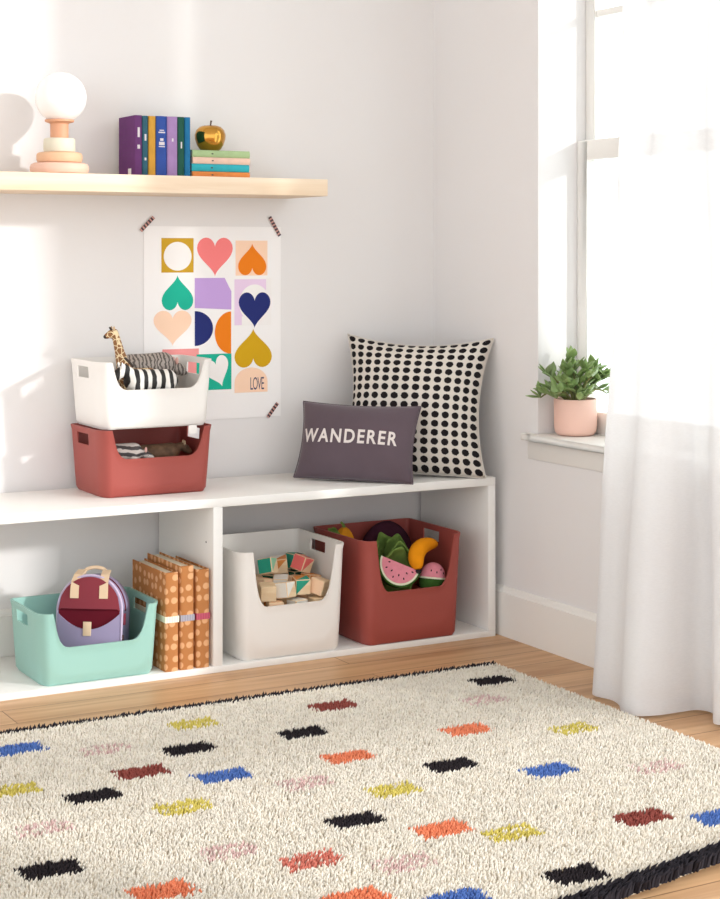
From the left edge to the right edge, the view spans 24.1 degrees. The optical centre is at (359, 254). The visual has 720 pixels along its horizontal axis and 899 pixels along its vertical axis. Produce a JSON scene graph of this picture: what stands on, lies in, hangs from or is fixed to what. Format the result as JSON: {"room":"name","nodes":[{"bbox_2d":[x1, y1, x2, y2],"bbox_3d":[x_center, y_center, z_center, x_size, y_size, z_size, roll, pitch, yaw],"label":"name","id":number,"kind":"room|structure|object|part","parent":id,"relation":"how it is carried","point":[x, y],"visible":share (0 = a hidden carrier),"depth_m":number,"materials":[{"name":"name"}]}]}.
{"room":"children's room","nodes":[
{"label":"children's room","id":0,"kind":"room"},
{"bbox_2d":[0,0,433,609],"bbox_3d":[-1.964,-0.290,4.685,5.400,3.160,0.150,0,0,-29],"label":"wall","id":1,"kind":"structure","parent":0,"point":[340,92],"depth_m":5.44,"materials":[{"name":"white paint"}]},
{"bbox_2d":[0,608,14,656],"bbox_3d":[-2.010,1.151,4.563,5.200,0.158,0.018,0,0,-29],"label":"baseboard","id":2,"kind":"structure","parent":1,"relation":"attached to","point":[7,648],"depth_m":5.08,"materials":[{"name":"white paint"}]},
{"bbox_2d":[139,216,154,231],"bbox_3d":[-0.672,-0.098,5.315,0.052,0.052,0.001,0,0,-29],"label":"tape strip","id":3,"kind":"object","parent":1,"relation":"attached to","point":[152,218],"visible":1,"depth_m":5.31,"materials":[{"name":"paper"}]},
{"bbox_2d":[0,171,327,198],"bbox_3d":[-0.971,-0.212,4.994,1.835,0.053,0.280,0,0,-29],"label":"floating shelf","id":4,"kind":"object","parent":1,"relation":"attached to","point":[10,182],"visible":1,"depth_m":5.07,"materials":[{"name":"brown wood"}]},
{"bbox_2d":[30,72,88,172],"bbox_3d":[-0.894,-0.392,5.008,0.174,0.305,0.174,0,0,-29],"label":"table lamp","id":5,"kind":"object","parent":4,"relation":"on","point":[60,97],"visible":0.99,"depth_m":4.96,"materials":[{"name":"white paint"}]},
{"bbox_3d":[-0.894,-0.368,5.008,0.054,0.042,0.054,0,0,-29],"label":"stem","id":6,"kind":"part","parent":5,"relation":"part of","materials":[{"name":"orange wood"}]},
{"bbox_3d":[-0.891,-0.468,5.010,0.152,0.152,0.152,0,0,-29],"label":"globe","id":7,"kind":"part","parent":5,"relation":"part of","materials":[{"name":"white glass"}]},
{"bbox_2d":[119,115,141,174],"bbox_3d":[-0.707,-0.333,5.183,0.025,0.187,0.136,0,0,-29],"label":"book","id":8,"kind":"object","parent":4,"relation":"on","point":[130,127],"visible":0.86,"depth_m":5.15,"materials":[{"name":"purple fabric"}]},
{"bbox_2d":[142,116,147,174],"bbox_3d":[-0.687,-0.332,5.194,0.018,0.186,0.136,0,0,-29],"label":"book","id":9,"kind":"object","parent":4,"relation":"on","point":[144,118],"visible":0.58,"depth_m":5.13,"materials":[{"name":"teal paper"}]},
{"bbox_2d":[148,116,154,174],"bbox_3d":[-0.668,-0.332,5.206,0.023,0.186,0.135,0,0,-29],"label":"book","id":10,"kind":"object","parent":4,"relation":"on","point":[151,119],"visible":0.36,"depth_m":5.15,"materials":[{"name":"yellow fabric"}]},
{"bbox_2d":[155,116,166,174],"bbox_3d":[-0.641,-0.333,5.221,0.036,0.187,0.136,0,0,-29],"label":"book","id":11,"kind":"object","parent":4,"relation":"on","point":[160,121],"visible":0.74,"depth_m":5.16,"materials":[{"name":"fabric"}]},
{"bbox_2d":[167,116,176,175],"bbox_3d":[-0.609,-0.333,5.238,0.034,0.187,0.136,0,0,-29],"label":"book","id":12,"kind":"object","parent":4,"relation":"on","point":[171,121],"visible":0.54,"depth_m":5.18,"materials":[{"name":"purple paper"}]},
{"bbox_2d":[177,117,183,175],"bbox_3d":[-0.584,-0.333,5.252,0.022,0.187,0.136,0,0,-29],"label":"book","id":13,"kind":"object","parent":4,"relation":"on","point":[180,120],"visible":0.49,"depth_m":5.19,"materials":[{"name":"paper"}]},
{"bbox_2d":[184,117,189,175],"bbox_3d":[-0.565,-0.333,5.263,0.019,0.187,0.135,0,0,-29],"label":"book","id":14,"kind":"object","parent":4,"relation":"on","point":[186,119],"visible":0.36,"depth_m":5.20,"materials":[{"name":"fabric"}]},
{"bbox_2d":[190,171,249,176],"bbox_3d":[-0.465,-0.249,5.318,0.196,0.021,0.136,0,0,-29],"label":"book","id":15,"kind":"object","parent":4,"relation":"on","point":[192,173],"visible":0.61,"depth_m":5.26,"materials":[{"name":"paper"}]},
{"bbox_2d":[190,164,248,172],"bbox_3d":[-0.467,-0.272,5.317,0.196,0.024,0.136,0,0,-29],"label":"book","id":16,"kind":"object","parent":15,"relation":"on","point":[193,167],"visible":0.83,"depth_m":5.26,"materials":[{"name":"fabric"}]},
{"bbox_2d":[190,157,249,164],"bbox_3d":[-0.465,-0.294,5.319,0.196,0.021,0.136,0,0,-29],"label":"book","id":17,"kind":"object","parent":16,"relation":"on","point":[193,160],"visible":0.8,"depth_m":5.26,"materials":[{"name":"fabric"}]},
{"bbox_2d":[190,150,249,157],"bbox_3d":[-0.465,-0.316,5.318,0.196,0.022,0.136,0,0,-29],"label":"book","id":18,"kind":"object","parent":17,"relation":"on","point":[193,153],"visible":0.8,"depth_m":5.26,"materials":[{"name":"paper"}]},
{"bbox_2d":[195,120,225,150],"bbox_3d":[-0.472,-0.376,5.306,0.098,0.098,0.098,0,0,-29],"label":"apple","id":19,"kind":"object","parent":18,"relation":"on","point":[207,137],"visible":0.83,"depth_m":5.27,"materials":[{"name":"gold metal"}]},
{"bbox_2d":[144,226,280,419],"bbox_3d":[-0.472,0.219,5.430,0.482,0.622,0.003,0,0,-29],"label":"poster","id":20,"kind":"object","parent":1,"relation":"attached to","point":[213,292],"visible":0.98,"depth_m":5.44,"materials":[{"name":"white paper"}]},
{"bbox_2d":[267,402,278,417],"bbox_3d":[-0.287,0.509,5.530,0.045,0.052,0.001,0,0,-29],"label":"tape strip","id":21,"kind":"object","parent":1,"relation":"attached to","point":[276,404],"visible":1,"depth_m":5.53,"materials":[{"name":"paper"}]},
{"bbox_2d":[269,216,280,236],"bbox_3d":[-0.280,-0.094,5.533,0.047,0.068,0.001,0,0,-29],"label":"tape strip","id":22,"kind":"object","parent":1,"relation":"attached to","point":[270,217],"visible":1,"depth_m":5.53,"materials":[{"name":"paper"}]},
{"bbox_2d":[0,633,719,898],"bbox_3d":[-0.503,1.260,1.864,5.200,0.060,6.200,0,0,-29],"label":"floor","id":23,"kind":"structure","parent":0,"point":[573,676],"depth_m":4.82,"materials":[{"name":"brown wood"}]},
{"bbox_2d":[0,473,494,700],"bbox_3d":[-0.526,0.974,5.137,1.972,0.513,0.420,0,0,-29],"label":"storage bench","id":24,"kind":"object","parent":23,"relation":"on","point":[190,523],"visible":0.56,"depth_m":5.11,"materials":[{"name":"white laminate"}]},
{"bbox_2d":[10,587,157,685],"bbox_3d":[-0.799,1.107,4.895,0.373,0.206,0.275,0,0,-29],"label":"storage bin","id":25,"kind":"object","parent":24,"relation":"on","point":[40,654],"visible":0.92,"depth_m":4.80,"materials":[{"name":"teal plastic"}]},
{"bbox_2d":[56,565,129,646],"bbox_3d":[-0.777,1.058,4.922,0.202,0.290,0.170,0,0,7],"label":"backpack","id":26,"kind":"object","parent":25,"relation":"in","point":[91,608],"visible":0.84,"depth_m":4.87,"materials":[{"name":"purple fabric"}]},
{"bbox_3d":[-0.777,0.926,4.947,0.078,0.026,0.014,0,-9,6],"label":"handle","id":27,"kind":"part","parent":26,"relation":"part of","materials":[{"name":"beige leather"}]},
{"bbox_3d":[-0.684,1.057,4.886,0.006,0.033,0.014,0,-9,6],"label":"zipper pull","id":28,"kind":"part","parent":26,"relation":"part of","materials":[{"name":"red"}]},
{"bbox_2d":[71,423,210,497],"bbox_3d":[-0.664,0.617,5.133,0.373,0.200,0.273,0,0,-29],"label":"storage bin","id":29,"kind":"object","parent":24,"relation":"on","point":[100,470],"visible":0.93,"depth_m":5.04,"materials":[{"name":"red plastic"}]},
{"bbox_2d":[116,443,153,458],"bbox_3d":[-0.699,0.636,5.043,0.171,0.147,0.060,0,0,-7],"label":"zebra","id":30,"kind":"object","parent":29,"relation":"in","point":[125,450],"visible":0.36,"depth_m":5.02,"materials":[{"name":"white"}]},
{"bbox_2d":[71,355,210,433],"bbox_3d":[-0.664,0.427,5.133,0.373,0.222,0.273,0,0,-29],"label":"storage bin","id":31,"kind":"object","parent":29,"relation":"on","point":[100,400],"visible":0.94,"depth_m":5.03,"materials":[{"name":"white plastic"}]},
{"bbox_2d":[103,326,151,389],"bbox_3d":[-0.695,0.362,5.104,0.176,0.294,0.058,0,0,-29],"label":"giraffe","id":32,"kind":"object","parent":31,"relation":"in","point":[113,333],"visible":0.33,"depth_m":5.07,"materials":[{"name":"beige"}]},
{"bbox_2d":[115,357,177,389],"bbox_3d":[-0.648,0.406,5.053,0.221,0.205,0.072,0,0,-31],"label":"zebra","id":33,"kind":"object","parent":31,"relation":"in","point":[134,379],"visible":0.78,"depth_m":5.03,"materials":[{"name":"black"}]},
{"bbox_2d":[126,352,186,375],"bbox_3d":[-0.643,0.405,5.222,0.223,0.207,0.090,0,0,-25],"label":"tiger","id":34,"kind":"object","parent":31,"relation":"in","point":[159,360],"visible":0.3,"depth_m":5.20},
{"bbox_2d":[140,440,191,457],"bbox_3d":[-0.605,0.640,5.165,0.182,0.141,0.060,0,0,-19],"label":"horse","id":35,"kind":"object","parent":29,"relation":"in","point":[163,449],"visible":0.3,"depth_m":5.15},
{"bbox_2d":[133,558,178,671],"bbox_3d":[-0.609,1.067,5.004,0.043,0.287,0.262,0,0,-29],"label":"album","id":36,"kind":"object","parent":24,"relation":"on","point":[155,580],"visible":0.79,"depth_m":4.91,"materials":[{"name":"paper"}]},
{"bbox_2d":[147,552,194,669],"bbox_3d":[-0.567,1.060,5.028,0.044,0.302,0.262,0,0,-29],"label":"album","id":37,"kind":"object","parent":24,"relation":"on","point":[184,569],"visible":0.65,"depth_m":4.92,"materials":[{"name":"paper"}]},
{"bbox_2d":[175,556,209,667],"bbox_3d":[-0.520,1.067,5.047,0.043,0.288,0.252,0,0,-29],"label":"album","id":38,"kind":"object","parent":24,"relation":"on","point":[200,573],"visible":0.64,"depth_m":4.94,"materials":[{"name":"paper"}]},
{"bbox_2d":[223,528,343,660],"bbox_3d":[-0.278,1.047,5.218,0.371,0.326,0.340,0,0,-29],"label":"storage bin","id":39,"kind":"object","parent":24,"relation":"on","point":[252,630],"visible":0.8,"depth_m":5.09,"materials":[{"name":"white plastic"}]},
{"bbox_2d":[266,599,283,606],"bbox_3d":[-0.258,1.075,5.112,0.048,0.048,0.048,0,0,-14],"label":"block","id":40,"kind":"object","parent":39,"relation":"on","point":[277,602],"visible":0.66,"depth_m":5.09,"materials":[{"name":"brown wood"}]},
{"bbox_2d":[258,582,275,601],"bbox_3d":[-0.282,1.023,5.110,0.048,0.053,0.053,0,0,-13],"label":"block","id":41,"kind":"object","parent":40,"relation":"on","point":[266,591],"visible":0.88,"depth_m":5.09,"materials":[{"name":"brown wood"}]},
{"bbox_2d":[274,581,295,598],"bbox_3d":[-0.228,1.021,5.133,0.054,0.057,0.051,0,0,33],"label":"block","id":42,"kind":"object","parent":40,"relation":"on","point":[287,589],"visible":1,"depth_m":5.11,"materials":[{"name":"brown wood"}]},
{"bbox_2d":[277,597,293,604],"bbox_3d":[-0.228,1.075,5.207,0.048,0.048,0.048,0,0,-13],"label":"block","id":43,"kind":"object","parent":39,"relation":"on","point":[284,600],"visible":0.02,"depth_m":5.18,"materials":[{"name":"brown wood"}]},
{"bbox_2d":[273,574,288,582],"bbox_3d":[-0.245,1.019,5.213,0.048,0.054,0.054,0,0,1],"label":"block","id":44,"kind":"object","parent":43,"relation":"on","point":[277,578],"visible":0.43,"depth_m":5.20,"materials":[{"name":"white wood"}]},
{"bbox_2d":[287,597,307,603],"bbox_3d":[-0.192,1.075,5.147,0.048,0.048,0.048,0,0,-42],"label":"block","id":45,"kind":"object","parent":39,"relation":"on","point":[295,599],"visible":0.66,"depth_m":5.14,"materials":[{"name":"brown wood"}]},
{"bbox_2d":[292,575,310,594],"bbox_3d":[-0.181,1.015,5.176,0.048,0.052,0.052,0,0,-17],"label":"block","id":46,"kind":"object","parent":45,"relation":"on","point":[302,582],"visible":0.91,"depth_m":5.15,"materials":[{"name":"brown wood"}]},
{"bbox_2d":[296,593,314,598],"bbox_3d":[-0.166,1.075,5.242,0.048,0.048,0.048,0,0,-45],"label":"block","id":47,"kind":"object","parent":39,"relation":"on","point":[310,594],"visible":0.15,"depth_m":5.22,"materials":[{"name":"brown wood"}]},
{"bbox_2d":[289,574,299,580],"bbox_3d":[-0.200,1.025,5.252,0.048,0.048,0.048,0,0,41],"label":"block","id":48,"kind":"object","parent":47,"relation":"on","point":[290,576],"visible":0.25,"depth_m":5.26,"materials":[{"name":"brown wood"}]},
{"bbox_2d":[301,573,320,579],"bbox_3d":[-0.155,1.021,5.266,0.053,0.053,0.048,0,0,-41],"label":"block","id":49,"kind":"object","parent":47,"relation":"on","point":[309,575],"visible":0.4,"depth_m":5.25,"materials":[{"name":"brown wood"}]},
{"bbox_2d":[290,553,313,572],"bbox_3d":[-0.181,0.967,5.277,0.057,0.065,0.058,0,0,38],"label":"block","id":50,"kind":"object","parent":49,"relation":"on","point":[302,563],"visible":1,"depth_m":5.26,"materials":[{"name":"brown wood"}]},
{"bbox_2d":[308,595,324,601],"bbox_3d":[-0.130,1.075,5.180,0.048,0.048,0.048,0,0,-31],"label":"block","id":51,"kind":"object","parent":39,"relation":"on","point":[315,597],"visible":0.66,"depth_m":5.17,"materials":[{"name":"brown wood"}]},
{"bbox_2d":[310,576,329,595],"bbox_3d":[-0.125,1.021,5.191,0.057,0.061,0.053,0,0,25],"label":"block","id":52,"kind":"object","parent":51,"relation":"on","point":[319,585],"visible":0.85,"depth_m":5.17,"materials":[{"name":"brown wood"}]},
{"label":"block","id":53,"kind":"object","parent":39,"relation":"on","visible":0},
{"bbox_2d":[256,577,272,588],"bbox_3d":[-0.299,1.021,5.190,0.048,0.052,0.052,0,0,37],"label":"block","id":54,"kind":"object","parent":53,"relation":"on","point":[260,579],"visible":0.37,"depth_m":5.17,"materials":[{"name":"brown wood"}]},
{"bbox_2d":[257,557,278,574],"bbox_3d":[-0.286,0.965,5.216,0.057,0.064,0.057,0,0,23],"label":"block","id":55,"kind":"object","parent":54,"relation":"on","point":[266,566],"visible":1,"depth_m":5.20,"materials":[{"name":"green wood"}]},
{"bbox_3d":[-0.261,1.075,5.271,0.048,0.048,0.048,0,0,-25],"label":"block","id":56,"kind":"object","parent":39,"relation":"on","visible":0},
{"bbox_2d":[261,574,273,578],"bbox_3d":[-0.279,1.025,5.286,0.048,0.048,0.048,0,0,23],"label":"block","id":57,"kind":"object","parent":56,"relation":"on","point":[270,575],"visible":0.24,"depth_m":5.26,"materials":[{"name":"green wood"}]},
{"bbox_2d":[271,554,287,573],"bbox_3d":[-0.253,0.975,5.301,0.052,0.057,0.053,0,0,-4],"label":"block","id":58,"kind":"object","parent":57,"relation":"on","point":[281,559],"visible":0.74,"depth_m":5.28,"materials":[{"name":"brown wood"}]},
{"bbox_3d":[-0.234,1.075,5.371,0.048,0.048,0.048,0,0,-14],"label":"block","id":59,"kind":"object","parent":39,"relation":"in","visible":0},
{"bbox_2d":[288,569,303,574],"bbox_3d":[-0.206,1.025,5.352,0.048,0.048,0.048,0,0,-44],"label":"block","id":60,"kind":"object","parent":59,"relation":"on","point":[290,571],"visible":0.15,"depth_m":5.33,"materials":[{"name":"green wood"}]},
{"bbox_2d":[286,552,305,568],"bbox_3d":[-0.206,0.973,5.352,0.052,0.052,0.048,0,0,-37],"label":"block","id":61,"kind":"object","parent":60,"relation":"on","point":[290,555],"visible":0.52,"depth_m":5.34,"materials":[{"name":"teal wood"}]},
{"bbox_2d":[293,401,421,484],"bbox_3d":[-0.008,0.595,5.352,0.401,0.246,0.131,0,0,16],"label":"lumbar pillow","id":62,"kind":"object","parent":24,"relation":"on","point":[339,442],"visible":1,"depth_m":5.31,"materials":[{"name":"fabric"}]},
{"bbox_2d":[313,518,459,644],"bbox_3d":[0.089,1.047,5.423,0.371,0.326,0.355,0,0,-29],"label":"storage bin","id":63,"kind":"object","parent":24,"relation":"on","point":[370,614],"visible":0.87,"depth_m":5.29,"materials":[{"name":"red plastic"}]},
{"bbox_2d":[328,521,353,538],"bbox_3d":[-0.062,0.980,5.466,0.115,0.229,0.089,0,0,-29],"label":"pumpkin","id":64,"kind":"object","parent":63,"relation":"on","point":[343,530],"visible":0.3,"depth_m":5.46,"materials":[{"name":"fabric"}]},
{"bbox_2d":[362,521,411,548],"bbox_3d":[0.085,0.984,5.549,0.206,0.216,0.092,0,0,-29],"label":"eggplant","id":65,"kind":"object","parent":63,"relation":"on","point":[389,528],"visible":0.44,"depth_m":5.53,"materials":[{"name":"fabric"}]},
{"bbox_2d":[377,532,411,591],"bbox_3d":[0.101,0.995,5.394,0.161,0.198,0.146,0,0,-29],"label":"lettuce","id":66,"kind":"object","parent":63,"relation":"on","point":[394,548],"visible":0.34,"depth_m":5.39,"materials":[{"name":"green fabric"}]},
{"bbox_2d":[378,555,419,587],"bbox_3d":[0.121,0.994,5.297,0.144,0.109,0.047,0,0,-15],"label":"watermelon","id":67,"kind":"object","parent":63,"relation":"on","point":[395,574],"visible":0.94,"depth_m":5.28,"materials":[{"name":"fabric"}]},
{"bbox_2d":[408,537,437,573],"bbox_3d":[0.197,0.955,5.368,0.058,0.101,0.154,0,0,27],"label":"banana","id":68,"kind":"object","parent":67,"relation":"on","point":[420,547],"visible":1,"depth_m":5.32,"materials":[{"name":"orange fabric"}]},
{"bbox_2d":[419,562,444,587],"bbox_3d":[0.232,1.035,5.376,0.090,0.106,0.070,0,0,-6],"label":"watermelon","id":69,"kind":"object","parent":63,"relation":"on","point":[433,574],"visible":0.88,"depth_m":5.35,"materials":[{"name":"green fabric"}]},
{"bbox_2d":[347,334,493,478],"bbox_3d":[0.181,0.488,5.497,0.504,0.454,0.223,0,0,12],"label":"throw pillow","id":70,"kind":"object","parent":24,"relation":"on","point":[445,380],"visible":0.71,"depth_m":5.42,"materials":[{"name":"white fabric"}]},
{"bbox_3d":[0.323,0.977,5.611,0.028,0.468,0.420,0,0,-29],"label":"panel","id":71,"kind":"part","parent":24,"relation":"part of","materials":[{"name":"white laminate"}]},
{"bbox_2d":[0,660,719,898],"bbox_3d":[-0.268,1.206,3.654,2.474,0.045,1.710,0,0,-29],"label":"rug","id":72,"kind":"object","parent":23,"relation":"on","point":[487,780],"visible":1,"depth_m":3.75,"materials":[{"name":"beige carpet"}]},
{"bbox_2d":[434,0,602,613],"bbox_3d":[1.854,-0.290,3.181,0.200,3.160,6.200,0,0,-29],"label":"wall","id":73,"kind":"structure","parent":0,"point":[510,75],"depth_m":5.38,"materials":[{"name":"white paint"}]},
{"bbox_2d":[495,583,596,667],"bbox_3d":[0.691,1.151,5.040,0.018,0.158,1.782,0,0,-29],"label":"baseboard","id":74,"kind":"structure","parent":73,"relation":"attached to","point":[557,628],"depth_m":5.23,"materials":[{"name":"white paint"}]},
{"bbox_2d":[521,0,622,471],"bbox_3d":[0.892,-0.414,4.880,0.253,2.117,1.144,0,0,-29],"label":"window","id":75,"kind":"structure","parent":73,"relation":"in","point":[585,452],"depth_m":5.33,"materials":[{"name":"white paint"}]},
{"bbox_2d":[525,346,609,436],"bbox_3d":[0.692,0.422,5.237,0.321,0.279,0.188,0,0,-29],"label":"potted plant","id":76,"kind":"object","parent":75,"relation":"on","point":[575,415],"visible":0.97,"depth_m":5.21,"materials":[{"name":"green plant"}]},
{"bbox_3d":[0.673,0.505,5.255,0.134,0.114,0.134,0,0,-29],"label":"pot","id":77,"kind":"part","parent":76,"relation":"part of","materials":[{"name":"pink ceramic"}]},
{"bbox_3d":[0.972,0.100,4.896,0.031,0.928,1.093,0,0,-29],"label":"sash","id":78,"kind":"part","parent":75,"relation":"part of","materials":[{"name":"white paint"}]},
{"bbox_3d":[1.001,-0.887,4.912,0.031,1.169,1.093,0,0,-29],"label":"sash","id":79,"kind":"part","parent":75,"relation":"part of","materials":[{"name":"white paint"}]},
{"bbox_2d":[592,0,719,724],"bbox_3d":[0.818,-0.164,4.500,0.208,2.772,0.555,0,0,-29],"label":"sheer curtain","id":80,"kind":"object","parent":75,"relation":"hanging from","point":[657,641],"visible":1,"depth_m":4.52,"materials":[{"name":"white fabric"}]}
]}

